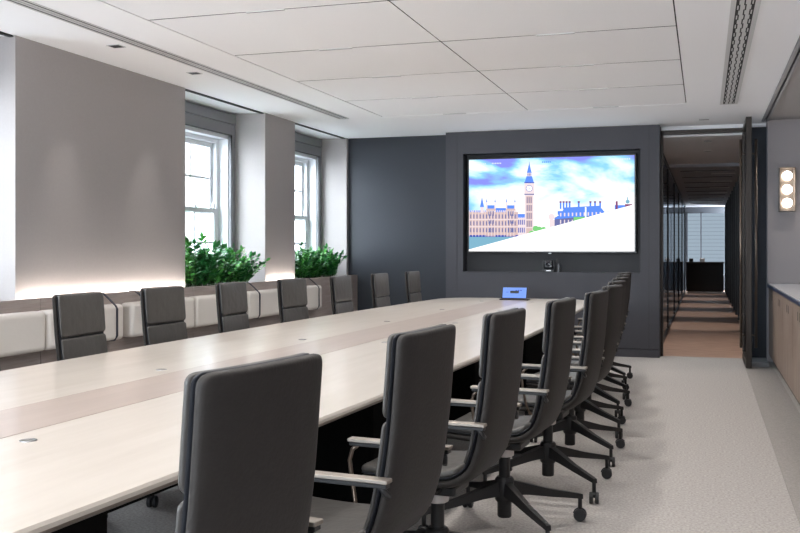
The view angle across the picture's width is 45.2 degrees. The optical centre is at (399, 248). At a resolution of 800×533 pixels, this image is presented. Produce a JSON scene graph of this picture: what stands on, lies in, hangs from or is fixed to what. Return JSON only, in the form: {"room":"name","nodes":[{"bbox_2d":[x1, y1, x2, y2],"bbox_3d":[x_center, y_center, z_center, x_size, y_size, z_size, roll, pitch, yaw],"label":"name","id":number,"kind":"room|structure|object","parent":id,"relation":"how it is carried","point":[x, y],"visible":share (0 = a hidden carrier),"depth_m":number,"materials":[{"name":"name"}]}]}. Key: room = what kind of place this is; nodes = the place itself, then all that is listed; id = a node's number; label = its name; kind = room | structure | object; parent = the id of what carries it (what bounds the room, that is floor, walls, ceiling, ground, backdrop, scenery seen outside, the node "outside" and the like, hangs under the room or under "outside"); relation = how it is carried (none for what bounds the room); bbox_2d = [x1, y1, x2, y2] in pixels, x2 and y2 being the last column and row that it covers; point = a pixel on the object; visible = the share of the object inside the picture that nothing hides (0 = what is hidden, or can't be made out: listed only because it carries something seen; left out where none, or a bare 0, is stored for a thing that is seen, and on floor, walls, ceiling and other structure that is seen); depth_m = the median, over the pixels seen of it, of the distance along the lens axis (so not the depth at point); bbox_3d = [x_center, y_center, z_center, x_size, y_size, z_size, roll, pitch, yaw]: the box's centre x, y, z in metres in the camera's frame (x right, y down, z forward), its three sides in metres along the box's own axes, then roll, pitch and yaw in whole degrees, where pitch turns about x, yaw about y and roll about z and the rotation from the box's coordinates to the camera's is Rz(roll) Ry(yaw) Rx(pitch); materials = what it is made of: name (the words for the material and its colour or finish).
{"room":"conference room","nodes":[
{"label":"conference room","id":0,"kind":"room"},
{"bbox_2d":[0,31,347,300],"bbox_3d":[-3.266,-0.092,6.017,0.740,2.785,14.700,0,0,18],"label":"wall","id":1,"kind":"structure","parent":0,"point":[92,152],"depth_m":7.76,"materials":[{"name":"paint"}]},
{"bbox_2d":[185,101,235,285],"bbox_3d":[-2.245,-0.515,9.821,0.390,1.910,1.690,0,0,18],"label":"window","id":2,"kind":"structure","parent":1,"relation":"in","point":[213,130],"depth_m":10.47,"materials":[{"name":"white wood"}]},
{"bbox_2d":[295,132,321,277],"bbox_3d":[-1.492,-0.515,12.200,0.390,1.910,1.700,0,0,18],"label":"window","id":3,"kind":"structure","parent":1,"relation":"in","point":[307,148],"depth_m":12.88,"materials":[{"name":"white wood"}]},
{"bbox_2d":[0,0,799,138],"bbox_3d":[-0.421,-1.529,5.195,6.660,0.112,14.850,0,0,18],"label":"ceiling","id":4,"kind":"structure","parent":0,"point":[661,62],"depth_m":7.38,"materials":[{"name":"white paint"}]},
{"bbox_2d":[106,44,125,47],"bbox_3d":[-2.076,-1.486,7.024,0.102,0.010,0.102,0,0,18],"label":"recessed light","id":5,"kind":"object","parent":4,"relation":"in","point":[114,45],"visible":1,"depth_m":7.03,"materials":[{"name":"black"}]},
{"bbox_2d":[5,0,348,118],"bbox_3d":[-2.331,-1.482,5.574,0.120,0.006,11.220,0,0,18],"label":"ceiling vent","id":6,"kind":"object","parent":4,"relation":"in","point":[28,4],"visible":1,"depth_m":7.15,"materials":[{"name":"black"}]},
{"bbox_2d":[186,72,201,74],"bbox_3d":[-1.735,-1.486,8.102,0.102,0.010,0.102,0,0,18],"label":"recessed light","id":7,"kind":"object","parent":4,"relation":"in","point":[191,73],"visible":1,"depth_m":8.11,"materials":[{"name":"black"}]},
{"bbox_2d":[246,9,284,12],"bbox_3d":[-0.840,-1.486,5.993,0.263,0.009,0.015,0,0,18],"label":"recessed light","id":8,"kind":"object","parent":4,"relation":"in","point":[275,9],"visible":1,"depth_m":5.99,"materials":[{"name":"white"}]},
{"bbox_2d":[319,47,351,50],"bbox_3d":[-0.479,-1.486,7.132,0.263,0.009,0.015,0,0,18],"label":"recessed light","id":9,"kind":"object","parent":4,"relation":"in","point":[350,47],"visible":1,"depth_m":7.13,"materials":[{"name":"white"}]},
{"bbox_2d":[372,75,400,77],"bbox_3d":[-0.118,-1.486,8.272,0.263,0.009,0.015,0,0,18],"label":"recessed light","id":10,"kind":"object","parent":4,"relation":"in","point":[397,75],"visible":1,"depth_m":8.26,"materials":[{"name":"white"}]},
{"bbox_2d":[536,32,574,35],"bbox_3d":[1.075,-1.486,6.640,0.263,0.009,0.015,0,0,18],"label":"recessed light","id":11,"kind":"object","parent":4,"relation":"in","point":[572,32],"visible":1,"depth_m":6.63,"materials":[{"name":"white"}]},
{"bbox_2d":[720,0,760,104],"bbox_3d":[1.643,-1.482,4.394,0.170,0.006,11.370,0,0,18],"label":"ceiling vent","id":12,"kind":"object","parent":4,"relation":"in","point":[743,16],"visible":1,"depth_m":6.98,"materials":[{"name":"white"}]},
{"bbox_2d":[107,291,799,532],"bbox_3d":[2.530,1.330,14.514,6.660,0.060,34.400,0,0,18],"label":"floor","id":13,"kind":"structure","parent":0,"point":[698,455],"depth_m":5.79,"materials":[{"name":"carpet"}]},
{"bbox_2d":[52,292,158,507],"bbox_3d":[-1.492,0.769,5.150,0.632,1.060,0.629,0,0,8],"label":"chair","id":14,"kind":"object","parent":13,"relation":"on","point":[79,318],"visible":0.4,"depth_m":5.15,"materials":[{"name":"grey fabric"}]},
{"bbox_2d":[140,286,187,345],"bbox_3d":[-1.257,0.769,5.989,0.632,1.060,0.629,0,0,14],"label":"chair","id":15,"kind":"object","parent":13,"relation":"on","point":[163,312],"visible":0.36,"depth_m":6.03,"materials":[{"name":"grey fabric"}]},
{"bbox_2d":[0,275,357,370],"bbox_3d":[-2.233,0.823,7.672,0.050,0.955,10.880,0,0,18],"label":"wall","id":16,"kind":"structure","parent":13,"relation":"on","point":[34,304],"depth_m":7.82,"materials":[{"name":"beige wood"}]},
{"bbox_2d":[0,311,44,356],"bbox_3d":[-2.621,0.562,6.151,0.125,0.275,0.945,0,0,18],"label":"bench cushion","id":17,"kind":"object","parent":16,"relation":"attached to","point":[20,332],"visible":1,"depth_m":6.34,"materials":[{"name":"grey fabric"}]},
{"bbox_2d":[40,309,55,349],"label":"bench cushion","id":18,"kind":"object","parent":16,"relation":"attached to","point":[49,322],"depth_m":6.62,"materials":[{"name":"grey fabric"}]},
{"bbox_2d":[103,293,122,340],"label":"bench cushion","id":19,"kind":"object","parent":16,"relation":"attached to","point":[113,331],"depth_m":7.33,"materials":[{"name":"grey fabric"}]},
{"bbox_2d":[122,291,142,336],"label":"bench cushion","id":20,"kind":"object","parent":16,"relation":"attached to","point":[132,322],"depth_m":7.59,"materials":[{"name":"grey fabric"}]},
{"bbox_2d":[184,297,193,328],"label":"bench cushion","id":21,"kind":"object","parent":16,"relation":"attached to","point":[189,301],"depth_m":8.40,"materials":[{"name":"grey fabric"}]},
{"bbox_2d":[190,294,217,326],"bbox_3d":[-1.722,0.562,8.989,0.125,0.275,0.940,0,0,18],"label":"bench cushion","id":22,"kind":"object","parent":16,"relation":"attached to","point":[205,308],"visible":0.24,"depth_m":8.67,"materials":[{"name":"grey fabric"}]},
{"bbox_2d":[246,282,278,318],"bbox_3d":[-1.427,0.524,9.989,0.184,0.370,0.945,0,0,18],"label":"bench cushion","id":23,"kind":"object","parent":16,"relation":"attached to","point":[261,303],"visible":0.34,"depth_m":9.79,"materials":[{"name":"grey fabric"}]},
{"bbox_2d":[306,278,321,309],"bbox_3d":[-1.137,0.524,10.907,0.184,0.370,0.950,0,0,18],"label":"bench cushion","id":24,"kind":"object","parent":16,"relation":"attached to","point":[314,292],"visible":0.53,"depth_m":11.10,"materials":[{"name":"grey fabric"}]},
{"bbox_2d":[215,282,249,332],"bbox_3d":[-0.960,0.769,6.828,0.632,1.060,0.629,0,0,9],"label":"chair","id":25,"kind":"object","parent":13,"relation":"on","point":[231,297],"visible":0.34,"depth_m":6.83,"materials":[{"name":"grey fabric"}]},
{"bbox_2d":[175,353,322,532],"bbox_3d":[-0.518,0.763,2.052,0.632,1.072,0.629,0,0,20],"label":"chair","id":26,"kind":"object","parent":13,"relation":"on","point":[249,431],"visible":1,"depth_m":1.86,"materials":[{"name":"black fabric"}]},
{"bbox_2d":[0,298,583,532],"bbox_3d":[-0.192,0.928,6.302,1.970,0.744,9.720,0,0,19],"label":"conference table","id":27,"kind":"object","parent":13,"relation":"on","point":[85,439],"visible":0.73,"depth_m":3.91,"materials":[{"name":"beige wood"}]},
{"bbox_2d":[499,287,529,299],"bbox_3d":[1.261,0.489,10.541,0.320,0.140,0.120,0,0,20],"label":"tablet","id":28,"kind":"object","parent":27,"relation":"on","point":[508,293],"visible":1,"depth_m":10.54,"materials":[{"name":"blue plastic"}]},
{"bbox_2d":[277,278,308,322],"bbox_3d":[-0.628,0.769,7.646,0.632,1.060,0.629,0,0,15],"label":"chair","id":29,"kind":"object","parent":13,"relation":"on","point":[292,293],"visible":0.34,"depth_m":7.68,"materials":[{"name":"grey fabric"}]},
{"bbox_2d":[330,275,353,314],"bbox_3d":[-0.276,0.769,8.458,0.632,1.060,0.629,0,0,11],"label":"chair","id":30,"kind":"object","parent":13,"relation":"on","point":[340,286],"visible":0.27,"depth_m":8.46,"materials":[{"name":"grey fabric"}]},
{"bbox_2d":[370,273,390,307],"bbox_3d":[0.048,0.769,9.383,0.632,1.060,0.629,0,0,11],"label":"chair","id":31,"kind":"object","parent":13,"relation":"on","point":[379,281],"visible":0.25,"depth_m":9.38,"materials":[{"name":"grey fabric"}]},
{"bbox_2d":[310,324,455,532],"bbox_3d":[-0.169,0.763,2.845,0.642,1.072,0.629,0,0,11],"label":"chair","id":32,"kind":"object","parent":13,"relation":"on","point":[413,448],"visible":0.85,"depth_m":2.65,"materials":[{"name":"black fabric"}]},
{"bbox_2d":[404,271,421,302],"bbox_3d":[0.383,0.769,10.242,0.632,1.060,0.629,0,0,11],"label":"chair","id":33,"kind":"object","parent":13,"relation":"on","point":[412,278],"visible":0.34,"depth_m":10.24,"materials":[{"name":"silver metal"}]},
{"bbox_2d":[362,308,525,532],"bbox_3d":[0.143,0.763,3.647,0.629,1.072,0.629,0,0,19],"label":"chair","id":34,"kind":"object","parent":13,"relation":"on","point":[496,406],"visible":0.73,"depth_m":3.44,"materials":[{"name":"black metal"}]},
{"bbox_2d":[417,297,586,532],"bbox_3d":[0.484,0.763,4.451,0.650,1.072,0.650,0,0,22],"label":"chair","id":35,"kind":"object","parent":13,"relation":"on","point":[554,378],"visible":0.88,"depth_m":4.32,"materials":[{"name":"black metal"}]},
{"bbox_2d":[482,290,611,503],"bbox_3d":[0.811,0.763,5.261,0.629,1.072,0.629,0,0,19],"label":"chair","id":36,"kind":"object","parent":13,"relation":"on","point":[590,359],"visible":0.68,"depth_m":5.09,"materials":[{"name":"black fabric"}]},
{"bbox_2d":[512,284,624,466],"bbox_3d":[1.079,0.763,6.088,0.630,1.072,0.629,0,0,19],"label":"chair","id":37,"kind":"object","parent":13,"relation":"on","point":[570,425],"visible":0.45,"depth_m":5.98,"materials":[{"name":"black metal"}]},
{"bbox_2d":[570,280,625,438],"bbox_3d":[1.301,0.763,6.931,0.635,1.072,0.629,0,0,15],"label":"chair","id":38,"kind":"object","parent":13,"relation":"on","point":[591,405],"visible":0.2,"depth_m":6.88,"materials":[{"name":"black metal"}]},
{"bbox_2d":[573,274,629,399],"bbox_3d":[1.736,0.763,8.618,0.636,1.072,0.629,0,0,14],"label":"chair","id":39,"kind":"object","parent":13,"relation":"on","point":[609,376],"visible":0.16,"depth_m":8.43,"materials":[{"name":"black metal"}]},
{"bbox_2d":[572,277,631,416],"bbox_3d":[1.518,0.763,7.774,0.629,1.072,0.629,0,0,22],"label":"chair","id":40,"kind":"object","parent":13,"relation":"on","point":[599,388],"visible":0.26,"depth_m":7.72,"materials":[{"name":"black metal"}]},
{"bbox_2d":[574,272,632,383],"bbox_3d":[1.946,0.763,9.454,0.630,1.072,0.629,0,0,19],"label":"chair","id":41,"kind":"object","parent":13,"relation":"on","point":[629,374],"visible":0.21,"depth_m":9.42,"materials":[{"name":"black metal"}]},
{"bbox_2d":[686,262,723,293],"bbox_3d":[8.958,0.840,28.207,1.070,0.920,0.650,0,0,18],"label":"reception desk","id":42,"kind":"object","parent":13,"relation":"on","point":[701,277],"visible":0.99,"depth_m":27.93,"materials":[{"name":"black"}]},
{"bbox_2d":[743,361,799,523],"bbox_3d":[1.946,1.298,4.240,0.290,0.004,14.440,0,0,18],"label":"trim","id":43,"kind":"structure","parent":13,"relation":"on","point":[780,415],"depth_m":7.21,"materials":[{"name":"carpet"}]},
{"bbox_2d":[743,357,768,366],"bbox_3d":[4.009,1.273,10.819,0.248,0.046,0.550,0,0,18],"label":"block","id":44,"kind":"object","parent":43,"relation":"on","point":[756,361],"visible":0.76,"depth_m":10.57,"materials":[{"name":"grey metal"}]},
{"bbox_2d":[767,283,799,404],"bbox_3d":[3.273,0.848,6.951,0.656,0.905,8.450,0,0,18],"label":"sideboard","id":45,"kind":"object","parent":13,"relation":"on","point":[784,298],"visible":1,"depth_m":8.77,"materials":[{"name":"brown wood"}]},
{"bbox_2d":[767,283,799,301],"bbox_3d":[3.275,0.411,6.951,0.652,0.033,8.450,0,0,18],"label":"countertop","id":46,"kind":"structure","parent":45,"relation":"on","point":[792,290],"depth_m":9.60,"materials":[{"name":"stone"}]},
{"bbox_3d":[-1.847,0.830,9.695,0.425,0.940,1.680,0,0,18],"label":"trough","id":47,"kind":"object","parent":13,"relation":"on","visible":0},
{"bbox_2d":[185,244,222,286],"bbox_3d":[-1.935,0.169,9.136,0.355,0.457,0.618,0,0,18],"label":"potted plant","id":48,"kind":"object","parent":47,"relation":"on","point":[198,279],"visible":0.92,"depth_m":9.11,"materials":[{"name":"green plant"}]},
{"bbox_2d":[185,231,241,286],"bbox_3d":[-1.977,0.107,9.246,0.655,0.582,0.663,0,0,31],"label":"potted plant","id":49,"kind":"object","parent":47,"relation":"on","point":[214,267],"visible":0.43,"depth_m":9.26,"materials":[{"name":"green plant"}]},
{"bbox_2d":[185,239,250,284],"bbox_3d":[-1.829,0.146,9.556,0.431,0.503,0.648,0,0,-43],"label":"potted plant","id":50,"kind":"object","parent":47,"relation":"on","point":[218,278],"visible":0.32,"depth_m":9.54,"materials":[{"name":"green plant"}]},
{"bbox_2d":[215,242,247,282],"bbox_3d":[-1.791,0.162,9.750,0.367,0.471,0.638,0,0,17],"label":"potted plant","id":51,"kind":"object","parent":47,"relation":"on","point":[227,251],"visible":0.22,"depth_m":9.84,"materials":[{"name":"green plant"}]},
{"bbox_2d":[225,245,269,281],"bbox_3d":[-1.695,0.171,9.979,0.510,0.453,0.516,0,0,30],"label":"potted plant","id":52,"kind":"object","parent":47,"relation":"on","point":[246,274],"visible":0.57,"depth_m":10.00,"materials":[{"name":"green plant"}]},
{"bbox_2d":[243,251,265,281],"bbox_3d":[-1.684,0.211,10.190,0.319,0.372,0.480,0,0,-44],"label":"potted plant","id":53,"kind":"object","parent":47,"relation":"on","point":[246,251],"visible":0.08,"depth_m":10.15,"materials":[{"name":"green plant"}]},
{"bbox_3d":[-1.094,0.830,12.073,0.425,0.940,1.690,0,0,18],"label":"trough","id":54,"kind":"object","parent":13,"relation":"on","visible":0},
{"bbox_2d":[295,247,319,277],"bbox_3d":[-1.242,0.178,11.599,0.494,0.439,0.500,0,0,-31],"label":"potted plant","id":55,"kind":"object","parent":54,"relation":"in","point":[300,272],"visible":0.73,"depth_m":11.50,"materials":[{"name":"green plant"}]},
{"bbox_2d":[296,247,322,277],"bbox_3d":[-1.153,0.176,11.912,0.599,0.442,0.344,0,0,45],"label":"potted plant","id":56,"kind":"object","parent":54,"relation":"on","point":[315,268],"visible":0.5,"depth_m":11.80,"materials":[{"name":"green plant"}]},
{"bbox_2d":[295,241,325,277],"bbox_3d":[-1.198,0.146,11.746,0.648,0.503,0.431,0,0,-15],"label":"potted plant","id":57,"kind":"object","parent":54,"relation":"on","point":[306,257],"visible":0.3,"depth_m":11.72,"materials":[{"name":"green plant"}]},
{"bbox_2d":[298,244,335,277],"bbox_3d":[-1.112,0.164,12.188,0.526,0.468,0.533,0,0,-32],"label":"potted plant","id":58,"kind":"object","parent":54,"relation":"on","point":[325,259],"visible":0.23,"depth_m":12.14,"materials":[{"name":"green plant"}]},
{"bbox_2d":[320,243,347,276],"bbox_3d":[-0.948,0.159,12.370,0.616,0.478,0.410,0,0,-16],"label":"potted plant","id":59,"kind":"object","parent":54,"relation":"on","point":[330,271],"visible":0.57,"depth_m":12.35,"materials":[{"name":"green plant"}]},
{"bbox_2d":[348,123,766,358],"bbox_3d":[1.485,-0.133,12.274,6.020,2.865,0.200,0,0,18],"label":"wall","id":60,"kind":"structure","parent":0,"point":[397,185],"depth_m":12.66,"materials":[{"name":"black paint"}]},
{"bbox_2d":[660,117,756,367],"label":"door","id":61,"kind":"structure","parent":60,"relation":"in","point":[745,144],"depth_m":10.50,"materials":[{"name":"brown metal"}]},
{"bbox_2d":[446,119,799,361],"bbox_3d":[2.789,-0.133,11.755,4.500,2.865,0.404,0,0,18],"label":"wall","id":62,"kind":"structure","parent":0,"point":[468,275],"depth_m":11.73,"materials":[{"name":"black paint"}]},
{"bbox_2d":[543,260,554,271],"bbox_3d":[1.848,0.209,11.915,0.148,0.148,0.107,0,0,18],"label":"video camera","id":63,"kind":"object","parent":62,"relation":"on","point":[548,265],"visible":1,"depth_m":11.88,"materials":[{"name":"black plastic"}]},
{"bbox_2d":[468,153,636,253],"bbox_3d":[1.877,-0.548,11.983,2.093,1.216,0.135,0,0,18],"label":"wall display","id":64,"kind":"object","parent":62,"relation":"attached to","point":[569,203],"visible":1,"depth_m":11.91,"materials":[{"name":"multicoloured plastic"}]},
{"bbox_2d":[779,167,795,211],"bbox_3d":[4.419,-0.680,10.958,0.174,0.500,0.139,0,0,18],"label":"wall sconce","id":65,"kind":"object","parent":62,"relation":"attached to","point":[787,175],"visible":1,"depth_m":10.95,"materials":[{"name":"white glass"}]},
{"bbox_2d":[663,153,685,343],"bbox_3d":[5.980,-0.010,20.690,0.030,2.620,18.540,0,0,18],"label":"glass wall","id":66,"kind":"structure","parent":0,"point":[674,207],"depth_m":17.33,"materials":[{"name":"black glass"}]},
{"bbox_2d":[663,133,741,206],"bbox_3d":[6.079,-1.374,21.167,3.070,0.132,19.570,0,0,18],"label":"ceiling","id":67,"kind":"structure","parent":0,"point":[685,155],"depth_m":15.38,"materials":[{"name":"white paint"}]},
{"bbox_2d":[688,216,723,250],"bbox_3d":[9.018,-0.035,30.448,3.070,2.670,0.100,0,0,18],"label":"wall","id":68,"kind":"structure","parent":0,"point":[711,216],"depth_m":30.22,"materials":[{"name":"grey"}]},
{"bbox_2d":[686,207,724,290],"bbox_3d":[9.611,-0.152,30.152,1.180,2.904,0.054,0,0,18],"label":"window","id":69,"kind":"structure","parent":68,"relation":"in","point":[715,240],"depth_m":30.16,"materials":[{"name":"grey glass"}]},
{"bbox_2d":[688,213,723,261],"bbox_3d":[9.612,-0.427,30.173,1.130,2.354,0.014,0,0,18],"label":"roller blind","id":70,"kind":"object","parent":69,"relation":"attached to","point":[711,227],"depth_m":30.17,"materials":[{"name":"white fabric"}]},
{"bbox_2d":[725,177,738,319],"bbox_3d":[7.156,-0.060,20.312,0.200,2.720,18.550,0,0,18],"label":"wall","id":71,"kind":"structure","parent":0,"point":[732,204],"depth_m":21.70,"materials":[{"name":"grey"}]},
{"label":"outside","id":72,"kind":"structure","parent":0,"visible":0},
{"bbox_3d":[-20.108,9.400,11.612,34.650,0.200,70.000,0,0,18],"label":"ground","id":73,"kind":"structure","parent":72,"visible":0},
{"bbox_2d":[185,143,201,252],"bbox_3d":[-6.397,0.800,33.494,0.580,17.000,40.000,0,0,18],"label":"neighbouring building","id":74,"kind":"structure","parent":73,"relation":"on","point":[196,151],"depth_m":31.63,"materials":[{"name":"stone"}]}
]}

